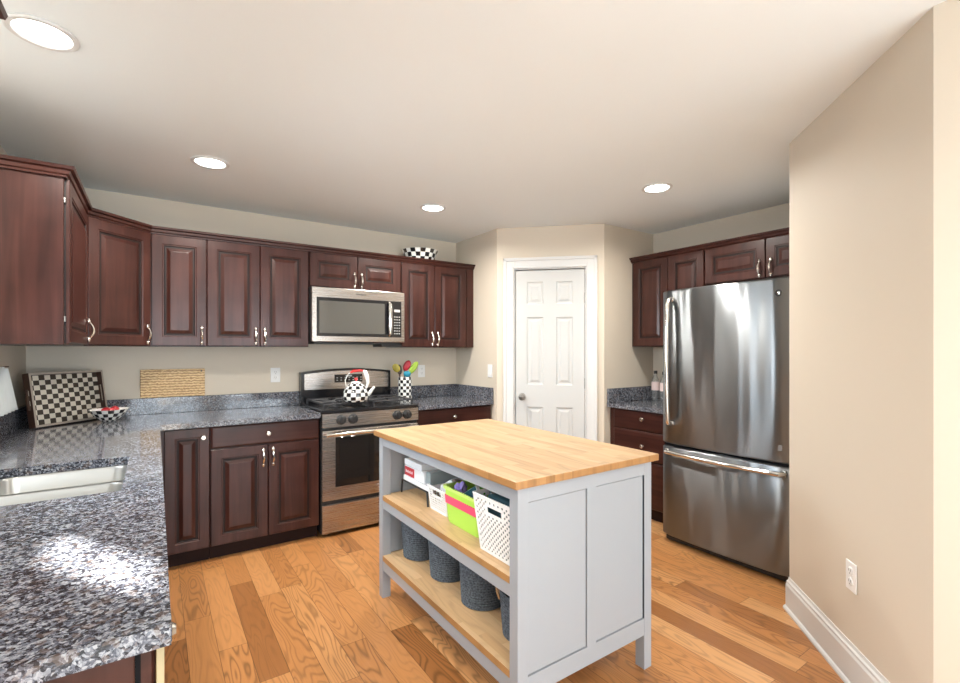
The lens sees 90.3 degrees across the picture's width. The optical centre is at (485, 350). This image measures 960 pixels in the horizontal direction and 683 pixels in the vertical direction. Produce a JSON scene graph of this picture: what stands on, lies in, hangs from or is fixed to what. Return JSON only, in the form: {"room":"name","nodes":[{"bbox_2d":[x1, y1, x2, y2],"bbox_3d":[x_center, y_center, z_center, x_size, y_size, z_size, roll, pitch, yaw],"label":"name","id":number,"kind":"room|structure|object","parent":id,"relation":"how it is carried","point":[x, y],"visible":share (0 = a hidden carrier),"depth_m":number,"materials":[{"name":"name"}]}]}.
{"room":"kitchen","nodes":[
{"label":"kitchen","id":0,"kind":"room"},
{"bbox_2d":[0,145,25,406],"bbox_3d":[-0.766,0.135,-0.167,0.120,2.404,7.797,0,0,-35],"label":"wall","id":1,"kind":"structure","parent":0,"point":[14,357],"depth_m":2.77,"materials":[{"name":"beige paint"}]},
{"bbox_2d":[0,366,17,415],"bbox_3d":[-2.452,0.204,2.420,0.048,0.246,0.500,0,0,-35],"label":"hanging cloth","id":2,"kind":"object","parent":1,"relation":"hanging from","point":[8,403],"visible":1,"depth_m":2.42,"materials":[{"name":"white fabric"}]},
{"bbox_2d":[0,168,94,345],"bbox_3d":[-2.156,-0.397,2.292,0.389,0.743,0.700,0,0,-35],"label":"upper cabinet","id":3,"kind":"object","parent":1,"relation":"attached to","point":[44,221],"visible":1,"depth_m":2.04,"materials":[{"name":"brown wood"}]},
{"bbox_2d":[0,154,474,269],"bbox_3d":[-1.403,-0.775,3.385,0.890,0.045,3.287,0,0,35],"label":"crown molding","id":4,"kind":"structure","parent":3,"relation":"on","point":[67,172],"depth_m":3.12,"materials":[{"name":"brown wood"}]},
{"bbox_2d":[0,391,298,437],"bbox_3d":[-1.302,0.389,2.141,1.620,0.112,3.144,0,0,-35],"label":"backsplash","id":5,"kind":"structure","parent":1,"relation":"attached to","point":[14,420],"depth_m":3.44,"materials":[{"name":"stone"}]},
{"bbox_3d":[-1.040,-0.397,0.679,0.389,0.743,0.799,0,0,-35],"label":"upper cabinet","id":6,"kind":"object","parent":1,"relation":"attached to","visible":0},
{"bbox_2d":[0,0,7,19],"bbox_3d":[-1.048,-0.775,0.678,0.372,0.045,0.868,0,0,-35],"label":"crown molding","id":7,"kind":"structure","parent":6,"relation":"attached to","point":[3,15],"depth_m":1.11,"materials":[{"name":"brown wood"}]},
{"bbox_2d":[26,188,455,404],"bbox_3d":[-1.657,0.135,3.884,3.266,2.404,0.120,0,0,-35],"label":"wall","id":8,"kind":"structure","parent":0,"point":[228,370],"depth_m":3.66,"materials":[{"name":"beige paint"}]},
{"bbox_2d":[3,216,151,346],"bbox_3d":[-2.424,-0.397,2.903,0.644,0.743,0.616,0,0,-35],"label":"upper cabinet","id":9,"kind":"object","parent":8,"relation":"attached to","point":[119,256],"visible":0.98,"depth_m":2.85,"materials":[{"name":"brown wood"}]},
{"bbox_2d":[150,233,205,346],"bbox_3d":[-2.110,-0.397,3.271,0.316,0.743,0.369,0,0,-35],"label":"upper cabinet","id":10,"kind":"object","parent":8,"relation":"attached to","point":[178,264],"visible":1,"depth_m":3.15,"materials":[{"name":"brown wood"}]},
{"bbox_2d":[206,240,307,346],"bbox_3d":[-1.704,-0.397,3.552,0.671,0.743,0.369,0,0,-35],"label":"upper cabinet","id":11,"kind":"object","parent":8,"relation":"attached to","point":[257,296],"visible":0.99,"depth_m":3.41,"materials":[{"name":"brown wood"}]},
{"bbox_2d":[271,368,279,381],"bbox_3d":[-1.673,0.197,3.793,0.072,0.116,0.010,0,0,-35],"label":"wall outlet","id":12,"kind":"object","parent":8,"relation":"attached to","point":[275,372],"visible":1,"depth_m":3.79,"materials":[{"name":"white plastic"}]},
{"bbox_2d":[308,251,399,292],"bbox_3d":[-1.116,-0.626,3.959,0.753,0.283,0.369,0,0,-35],"label":"upper cabinet","id":13,"kind":"object","parent":8,"relation":"attached to","point":[324,270],"visible":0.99,"depth_m":3.81,"materials":[{"name":"brown wood"}]},
{"bbox_2d":[308,286,403,346],"bbox_3d":[-1.091,-0.253,3.924,0.753,0.452,0.452,0,0,-35],"label":"microwave","id":14,"kind":"object","parent":13,"relation":"attached to","point":[335,315],"visible":0.98,"depth_m":3.75,"materials":[{"name":"silver metal"}]},
{"bbox_2d":[418,365,424,376],"bbox_3d":[-0.611,0.198,4.529,0.072,0.116,0.010,0,0,-35],"label":"wall outlet","id":15,"kind":"object","parent":8,"relation":"attached to","point":[421,368],"visible":1,"depth_m":4.52,"materials":[{"name":"white plastic"}]},
{"bbox_2d":[395,262,472,347],"bbox_3d":[-0.498,-0.397,4.387,0.744,0.743,0.369,0,0,-35],"label":"upper cabinet","id":16,"kind":"object","parent":8,"relation":"attached to","point":[438,301],"visible":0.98,"depth_m":4.25,"materials":[{"name":"brown wood"}]},
{"bbox_2d":[401,247,437,259],"bbox_3d":[-0.601,-0.834,4.333,0.332,0.130,0.332,0,0,-35],"label":"bowl","id":17,"kind":"object","parent":16,"relation":"on","point":[417,252],"visible":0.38,"depth_m":4.21,"materials":[{"name":"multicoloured ceramic"}]},
{"bbox_2d":[390,384,492,400],"bbox_3d":[-0.418,0.389,4.276,0.736,0.112,0.640,0,0,-35],"label":"backsplash","id":18,"kind":"structure","parent":8,"relation":"attached to","point":[486,393],"depth_m":4.52,"materials":[{"name":"stone"}]},
{"bbox_2d":[0,0,946,242],"bbox_3d":[1.552,-1.117,1.364,5.695,0.100,8.277,0,0,-35],"label":"ceiling","id":19,"kind":"structure","parent":0,"point":[360,114],"depth_m":2.02,"materials":[{"name":"white paint"}]},
{"bbox_2d":[2,13,80,51],"bbox_3d":[-1.489,-1.062,1.603,0.194,0.008,0.194,0,0,-35],"label":"recessed light","id":20,"kind":"object","parent":19,"relation":"in","point":[37,31],"visible":0.98,"depth_m":1.59,"materials":[{"name":"white paint"}]},
{"bbox_2d":[190,155,229,169],"bbox_3d":[-1.564,-1.062,2.707,0.194,0.008,0.194,0,0,-35],"label":"recessed light","id":21,"kind":"object","parent":19,"relation":"in","point":[208,162],"visible":1,"depth_m":2.70,"materials":[{"name":"white paint"}]},
{"bbox_2d":[420,204,445,211],"bbox_3d":[-0.397,-1.062,3.569,0.194,0.008,0.194,0,0,-35],"label":"recessed light","id":22,"kind":"object","parent":19,"relation":"in","point":[426,207],"visible":1,"depth_m":3.55,"materials":[{"name":"white paint"}]},
{"bbox_2d":[641,183,672,193],"bbox_3d":[1.122,-1.062,3.130,0.194,0.008,0.194,0,0,-35],"label":"recessed light","id":23,"kind":"object","parent":19,"relation":"in","point":[653,188],"visible":1,"depth_m":3.12,"materials":[{"name":"white paint"}]},
{"bbox_2d":[456,229,496,419],"bbox_3d":[-0.065,0.135,4.505,0.100,2.404,0.711,0,0,-35],"label":"wall","id":24,"kind":"structure","parent":0,"point":[480,251],"depth_m":4.37,"materials":[{"name":"beige paint"}]},
{"bbox_2d":[488,364,492,377],"bbox_3d":[0.035,0.185,4.263,0.010,0.116,0.072,0,0,-35],"label":"light switch","id":25,"kind":"object","parent":24,"relation":"attached to","point":[490,366],"visible":1,"depth_m":4.25,"materials":[{"name":"white plastic"}]},
{"bbox_2d":[164,519,843,682],"bbox_3d":[1.482,1.397,1.316,5.865,0.120,8.277,0,0,-35],"label":"floor","id":26,"kind":"structure","parent":0,"point":[310,609],"depth_m":2.30,"materials":[{"name":"brown wood"}]},
{"bbox_2d":[0,464,127,478],"bbox_3d":[-1.514,0.908,1.634,0.694,0.857,1.299,0,0,-35],"label":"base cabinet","id":27,"kind":"object","parent":26,"relation":"on","point":[127,464],"visible":0.02,"depth_m":2.13,"materials":[{"name":"brown wood"}]},
{"bbox_2d":[0,391,320,682],"bbox_3d":[-1.302,0.406,2.140,1.620,0.145,3.147,0,0,-35],"label":"countertop","id":28,"kind":"structure","parent":27,"relation":"on","point":[84,580],"depth_m":1.12,"materials":[{"name":"stone"}]},
{"bbox_2d":[0,465,126,505],"bbox_3d":[-1.485,0.574,1.648,0.418,0.190,0.594,0,0,-35],"label":"sink","id":29,"kind":"object","parent":28,"relation":"in","point":[49,486],"visible":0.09,"depth_m":1.81,"materials":[{"name":"silver metal"}]},
{"bbox_2d":[0,482,122,505],"bbox_3d":[-1.399,0.574,1.523,0.418,0.190,0.291,0,0,-35],"label":"basin","id":30,"kind":"object","parent":29,"relation":"in","point":[42,495],"depth_m":1.64,"materials":[{"name":"silver metal"}]},
{"bbox_2d":[22,370,107,428],"bbox_3d":[-2.554,0.286,2.920,0.092,0.315,0.455,0,0,7],"label":"serving tray","id":31,"kind":"object","parent":28,"relation":"on","point":[51,398],"visible":0.93,"depth_m":2.89,"materials":[{"name":"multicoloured wood"}]},
{"bbox_2d":[88,407,128,421],"bbox_3d":[-2.344,0.405,2.968,0.204,0.078,0.204,0,0,-35],"label":"bowl","id":32,"kind":"object","parent":28,"relation":"on","point":[111,415],"visible":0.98,"depth_m":2.92,"materials":[{"name":"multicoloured ceramic"}]},
{"bbox_2d":[140,368,204,397],"bbox_3d":[-2.228,0.233,3.401,0.385,0.198,0.015,0,0,-35],"label":"cutting board","id":33,"kind":"object","parent":28,"relation":"on","point":[154,383],"visible":1,"depth_m":3.39,"materials":[{"name":"brown wood"}]},
{"bbox_2d":[43,616,176,682],"bbox_3d":[-0.970,0.908,0.854,0.694,0.857,0.593,0,0,-35],"label":"base cabinet","id":34,"kind":"object","parent":26,"relation":"on","point":[147,667],"visible":0.09,"depth_m":0.77,"materials":[{"name":"brown wood"}]},
{"bbox_2d":[160,427,209,567],"bbox_3d":[-2.010,0.908,3.170,0.258,0.857,0.648,0,0,-35],"label":"base cabinet","id":35,"kind":"object","parent":26,"relation":"on","point":[185,452],"visible":0.87,"depth_m":2.94,"materials":[{"name":"brown wood"}]},
{"bbox_2d":[209,418,318,558],"bbox_3d":[-1.623,0.908,3.434,0.673,0.857,0.653,0,0,-35],"label":"base cabinet","id":36,"kind":"object","parent":26,"relation":"on","point":[264,477],"visible":0.99,"depth_m":3.18,"materials":[{"name":"brown wood"}]},
{"bbox_2d":[299,368,418,534],"bbox_3d":[-1.014,0.745,3.822,0.764,1.184,0.690,0,0,-35],"label":"range","id":37,"kind":"object","parent":26,"relation":"on","point":[348,444],"visible":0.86,"depth_m":3.54,"materials":[{"name":"silver metal"}]},
{"bbox_2d":[343,369,374,401],"bbox_3d":[-0.970,0.263,3.589,0.189,0.240,0.208,0,0,36],"label":"kettle","id":38,"kind":"object","parent":37,"relation":"on","point":[355,391],"visible":1,"depth_m":3.53,"materials":[{"name":"white ceramic"}]},
{"bbox_2d":[303,394,417,413],"bbox_3d":[-1.004,0.419,3.807,0.752,0.068,0.551,0,0,-35],"label":"cooktop","id":39,"kind":"object","parent":37,"relation":"in","point":[321,403],"depth_m":3.68,"materials":[{"name":"black metal"}]},
{"bbox_2d":[417,405,490,425],"bbox_3d":[-0.415,0.908,4.271,0.734,0.857,0.653,0,0,-35],"label":"base cabinet","id":40,"kind":"object","parent":26,"relation":"on","point":[467,413],"visible":0.06,"depth_m":4.01,"materials":[{"name":"brown wood"}]},
{"bbox_2d":[390,384,493,409],"bbox_3d":[-0.418,0.406,4.275,0.736,0.145,0.642,0,0,-35],"label":"countertop","id":41,"kind":"structure","parent":40,"relation":"on","point":[439,396],"depth_m":4.40,"materials":[{"name":"stone"}]},
{"bbox_2d":[398,377,411,401],"bbox_3d":[-0.707,0.338,4.156,0.118,0.212,0.118,0,0,-35],"label":"utensil crock","id":42,"kind":"object","parent":41,"relation":"on","point":[404,383],"visible":0.79,"depth_m":4.11,"materials":[{"name":"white ceramic"}]},
{"bbox_2d":[392,364,399,376],"bbox_3d":[-0.762,0.277,4.130,0.096,0.318,0.022,0,0,-14],"label":"spoon","id":43,"kind":"object","parent":42,"relation":"in","point":[396,368],"visible":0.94,"depth_m":4.12,"materials":[{"name":"yellow plastic"}]},
{"bbox_2d":[403,360,410,376],"bbox_3d":[-0.694,0.262,4.191,0.068,0.347,0.027,0,0,-20],"label":"spatula","id":44,"kind":"object","parent":42,"relation":"in","point":[407,364],"visible":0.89,"depth_m":4.18,"materials":[{"name":"red plastic"}]},
{"bbox_2d":[403,371,410,376],"bbox_3d":[-0.682,0.307,4.130,0.062,0.257,0.026,0,0,12],"label":"spoon","id":45,"kind":"object","parent":42,"relation":"in","point":[406,373],"visible":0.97,"depth_m":4.12,"materials":[{"name":"blue plastic"}]},
{"bbox_2d":[409,361,417,376],"bbox_3d":[-0.649,0.267,4.186,0.110,0.337,0.024,0,0,-17],"label":"spatula","id":46,"kind":"object","parent":42,"relation":"in","point":[414,365],"visible":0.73,"depth_m":4.18,"materials":[{"name":"green plastic"}]},
{"bbox_2d":[374,419,658,682],"bbox_3d":[0.058,0.887,2.313,0.768,0.900,1.257,0,0,-35],"label":"kitchen island","id":47,"kind":"object","parent":26,"relation":"on","point":[577,579],"visible":0.94,"depth_m":1.88,"materials":[{"name":"grey paint"}]},
{"bbox_2d":[401,521,428,560],"bbox_3d":[-0.352,0.992,2.590,0.218,0.225,0.216,0,0,-29],"label":"rope basket","id":48,"kind":"object","parent":47,"relation":"on","point":[415,546],"visible":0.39,"depth_m":2.50,"materials":[{"name":"fabric"}]},
{"bbox_2d":[401,478,434,506],"bbox_3d":[-0.272,0.739,2.563,0.260,0.077,0.319,0,0,-35],"label":"wire rack","id":49,"kind":"object","parent":47,"relation":"on","point":[402,478],"visible":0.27,"depth_m":2.45,"materials":[{"name":"black metal"}]},
{"bbox_2d":[403,474,462,491],"bbox_3d":[-0.271,0.686,2.539,0.235,0.026,0.287,0,0,-35],"label":"flat box","id":50,"kind":"object","parent":49,"relation":"on","point":[406,477],"visible":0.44,"depth_m":2.45,"materials":[{"name":"white cardboard"}]},
{"bbox_2d":[405,464,437,483],"bbox_3d":[-0.299,0.646,2.548,0.192,0.053,0.230,0,0,-35],"label":"box","id":51,"kind":"object","parent":50,"relation":"on","point":[419,475],"visible":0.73,"depth_m":2.48,"materials":[{"name":"white cardboard"}]},
{"bbox_2d":[405,457,436,470],"bbox_3d":[-0.311,0.603,2.571,0.185,0.031,0.202,0,0,-35],"label":"box","id":52,"kind":"object","parent":51,"relation":"on","point":[414,463],"visible":0.47,"depth_m":2.48,"materials":[{"name":"white cardboard"}]},
{"bbox_2d":[426,469,462,484],"bbox_3d":[-0.194,0.641,2.448,0.232,0.062,0.046,0,0,-35],"label":"box","id":53,"kind":"object","parent":50,"relation":"on","point":[434,477],"visible":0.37,"depth_m":2.40,"materials":[{"name":"grey cardboard"}]},
{"bbox_2d":[427,483,447,516],"bbox_3d":[-0.136,0.720,2.356,0.253,0.120,0.191,0,0,-35],"label":"basket","id":54,"kind":"object","parent":47,"relation":"on","point":[441,507],"visible":0.3,"depth_m":2.29,"materials":[{"name":"white plastic"}]},
{"bbox_2d":[439,478,459,494],"bbox_3d":[-0.150,0.688,2.347,0.140,0.122,0.130,0,0,19],"label":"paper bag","id":55,"kind":"object","parent":54,"relation":"in","point":[455,479],"visible":0.2,"depth_m":2.33,"materials":[{"name":"white paper"}]},
{"bbox_2d":[428,540,459,582],"bbox_3d":[-0.180,0.992,2.359,0.218,0.225,0.216,0,0,-29],"label":"rope basket","id":56,"kind":"object","parent":47,"relation":"on","point":[444,567],"visible":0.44,"depth_m":2.27,"materials":[{"name":"fabric"}]},
{"bbox_2d":[383,549,509,677],"bbox_3d":[0.048,1.119,2.306,0.694,0.027,1.160,0,0,-35],"label":"shelf","id":57,"kind":"object","parent":47,"relation":"attached to","point":[482,630],"depth_m":2.03,"materials":[{"name":"beige wood"}]},
{"bbox_2d":[383,488,509,583],"bbox_3d":[0.048,0.794,2.306,0.694,0.025,1.160,0,0,-35],"label":"shelf","id":58,"kind":"object","parent":47,"relation":"attached to","point":[411,503],"depth_m":2.11,"materials":[{"name":"beige wood"}]},
{"bbox_2d":[443,480,487,537],"bbox_3d":[0.028,0.698,2.169,0.361,0.166,0.291,0,0,-35],"label":"storage bin","id":59,"kind":"object","parent":47,"relation":"on","point":[460,506],"visible":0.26,"depth_m":2.07,"materials":[{"name":"green plastic"}]},
{"bbox_2d":[454,481,467,492],"bbox_3d":[-0.115,0.635,2.182,0.064,0.081,0.061,0,0,1],"label":"wrapped bundle","id":60,"kind":"object","parent":59,"relation":"in","point":[461,487],"visible":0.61,"depth_m":2.17,"materials":[{"name":"purple fabric"}]},
{"bbox_2d":[464,485,479,497],"bbox_3d":[-0.049,0.669,2.077,0.018,0.171,0.167,0,0,-35],"label":"folded cloth","id":61,"kind":"object","parent":59,"relation":"in","point":[469,492],"visible":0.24,"depth_m":2.08,"materials":[{"name":"teal fabric"}]},
{"bbox_2d":[459,562,500,610],"bbox_3d":[-0.011,0.992,2.115,0.221,0.225,0.220,0,0,-28],"label":"rope basket","id":62,"kind":"object","parent":47,"relation":"on","point":[477,594],"visible":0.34,"depth_m":2.02,"materials":[{"name":"fabric"}]},
{"bbox_2d":[472,489,509,565],"bbox_3d":[0.185,0.668,1.887,0.399,0.224,0.271,0,0,-35],"label":"basket","id":63,"kind":"object","parent":47,"relation":"on","point":[481,501],"visible":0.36,"depth_m":1.79,"materials":[{"name":"white plastic"}]},
{"bbox_2d":[488,493,509,554],"bbox_3d":[0.189,0.670,1.888,0.310,0.207,0.210,0,0,-35],"label":"folded cloth","id":64,"kind":"object","parent":63,"relation":"in","point":[501,499],"visible":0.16,"depth_m":1.82,"materials":[{"name":"teal"}]},
{"bbox_2d":[496,587,509,640],"bbox_3d":[0.160,1.015,1.868,0.216,0.180,0.216,0,0,-30],"label":"rope basket","id":65,"kind":"object","parent":47,"relation":"on","point":[504,598],"visible":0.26,"depth_m":1.82,"materials":[{"name":"fabric"}]},
{"bbox_2d":[374,419,658,489],"bbox_3d":[0.058,0.451,2.313,0.768,0.028,1.257,0,0,-35],"label":"island countertop","id":66,"kind":"structure","parent":47,"relation":"on","point":[513,456],"depth_m":2.06,"materials":[{"name":"beige wood"}]},
{"bbox_2d":[610,407,664,522],"bbox_3d":[1.471,0.908,3.933,0.638,0.857,0.679,0,0,-35],"label":"base cabinet","id":67,"kind":"object","parent":26,"relation":"on","point":[640,430],"visible":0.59,"depth_m":3.74,"materials":[{"name":"brown wood"}]},
{"bbox_2d":[607,386,662,413],"bbox_3d":[1.473,0.402,3.936,0.632,0.153,0.676,0,0,-35],"label":"countertop","id":68,"kind":"structure","parent":67,"relation":"on","point":[639,398],"depth_m":4.06,"materials":[{"name":"stone"}]},
{"bbox_2d":[651,371,659,400],"bbox_3d":[1.508,0.313,4.243,0.070,0.262,0.070,0,0,-35],"label":"bottle","id":69,"kind":"object","parent":68,"relation":"on","point":[655,384],"visible":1,"depth_m":4.22,"materials":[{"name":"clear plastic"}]},
{"bbox_2d":[660,372,662,400],"bbox_3d":[1.557,0.317,4.173,0.070,0.255,0.070,0,0,-35],"label":"bottle","id":70,"kind":"object","parent":68,"relation":"on","point":[661,380],"visible":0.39,"depth_m":4.15,"materials":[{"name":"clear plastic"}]},
{"bbox_2d":[663,277,788,581],"bbox_3d":[1.768,0.461,3.217,0.882,1.752,0.830,0,0,-35],"label":"refrigerator","id":71,"kind":"object","parent":26,"relation":"on","point":[726,346],"visible":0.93,"depth_m":2.94,"materials":[{"name":"grey metal"}]},
{"bbox_2d":[497,224,603,441],"bbox_3d":[0.555,0.135,4.152,0.915,2.404,0.100,0,0,10],"label":"wall","id":72,"kind":"structure","parent":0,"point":[587,239],"depth_m":4.09,"materials":[{"name":"beige paint"}]},
{"bbox_2d":[503,255,596,440],"bbox_3d":[0.553,0.269,4.142,0.799,2.137,0.121,0,0,10],"label":"door frame","id":73,"kind":"structure","parent":72,"relation":"attached to","point":[510,265],"depth_m":4.10,"materials":[{"name":"white paint"}]},
{"bbox_2d":[516,269,584,438],"bbox_3d":[0.550,0.319,4.097,0.599,2.020,0.103,0,0,10],"label":"door","id":74,"kind":"structure","parent":73,"relation":"in","point":[550,304],"depth_m":4.11,"materials":[{"name":"white paint"}]},
{"bbox_2d":[604,224,652,443],"bbox_3d":[1.248,0.135,4.256,0.682,2.404,0.100,0,0,-35],"label":"wall","id":75,"kind":"structure","parent":0,"point":[625,365],"depth_m":4.14,"materials":[{"name":"beige paint"}]},
{"bbox_2d":[607,386,651,402],"bbox_3d":[1.474,0.385,3.937,0.630,0.120,0.676,0,0,-35],"label":"backsplash","id":76,"kind":"structure","parent":75,"relation":"attached to","point":[624,394],"depth_m":4.16,"materials":[{"name":"stone"}]},
{"bbox_2d":[653,203,788,381],"bbox_3d":[2.013,0.135,3.821,0.120,2.404,1.725,0,0,-35],"label":"wall","id":77,"kind":"structure","parent":0,"point":[775,217],"depth_m":3.89,"materials":[{"name":"beige paint"}]},
{"bbox_2d":[632,250,705,346],"bbox_3d":[1.604,-0.406,4.021,0.322,0.749,0.683,0,0,-35],"label":"upper cabinet","id":78,"kind":"object","parent":77,"relation":"attached to","point":[652,278],"visible":0.61,"depth_m":3.99,"materials":[{"name":"brown wood"}]},
{"bbox_2d":[629,227,788,263],"bbox_3d":[1.731,-0.787,3.554,0.040,0.045,1.595,0,0,-35],"label":"crown molding","id":79,"kind":"structure","parent":78,"relation":"on","point":[784,231],"depth_m":3.57,"materials":[{"name":"brown wood"}]},
{"bbox_2d":[705,235,788,285],"bbox_3d":[2.041,-0.637,3.357,0.358,0.285,0.899,0,0,-35],"label":"upper cabinet","id":80,"kind":"object","parent":77,"relation":"attached to","point":[768,258],"visible":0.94,"depth_m":3.38,"materials":[{"name":"brown wood"}]},
{"bbox_2d":[789,0,959,682],"bbox_3d":[2.604,0.135,2.127,2.736,2.404,1.734,0,0,-35],"label":"wall","id":81,"kind":"structure","parent":0,"point":[874,179],"depth_m":1.71,"materials":[{"name":"beige paint"}]},
{"bbox_2d":[783,577,889,682],"bbox_3d":[1.621,1.254,1.619,0.545,0.165,2.042,0,0,-5],"label":"baseboard","id":82,"kind":"structure","parent":81,"relation":"attached to","point":[841,654],"depth_m":2.05,"materials":[{"name":"white paint"}]},
{"bbox_2d":[846,558,856,594],"bbox_3d":[1.460,0.905,1.910,0.010,0.116,0.072,0,0,10],"label":"wall outlet","id":83,"kind":"object","parent":81,"relation":"attached to","point":[851,568],"visible":1,"depth_m":1.90,"materials":[{"name":"white plastic"}]},
{"bbox_2d":[847,567,852,575],"bbox_3d":[1.461,0.884,1.910,0.009,0.033,0.033,0,0,10],"label":"socket","id":84,"kind":"object","parent":83,"relation":"attached to","point":[849,569],"depth_m":1.91,"materials":[{"name":"grey plastic"}]},
{"bbox_2d":[847,577,852,585],"bbox_3d":[1.461,0.926,1.910,0.009,0.033,0.033,0,0,10],"label":"socket","id":85,"kind":"object","parent":83,"relation":"attached to","point":[849,579],"depth_m":1.91,"materials":[{"name":"grey plastic"}]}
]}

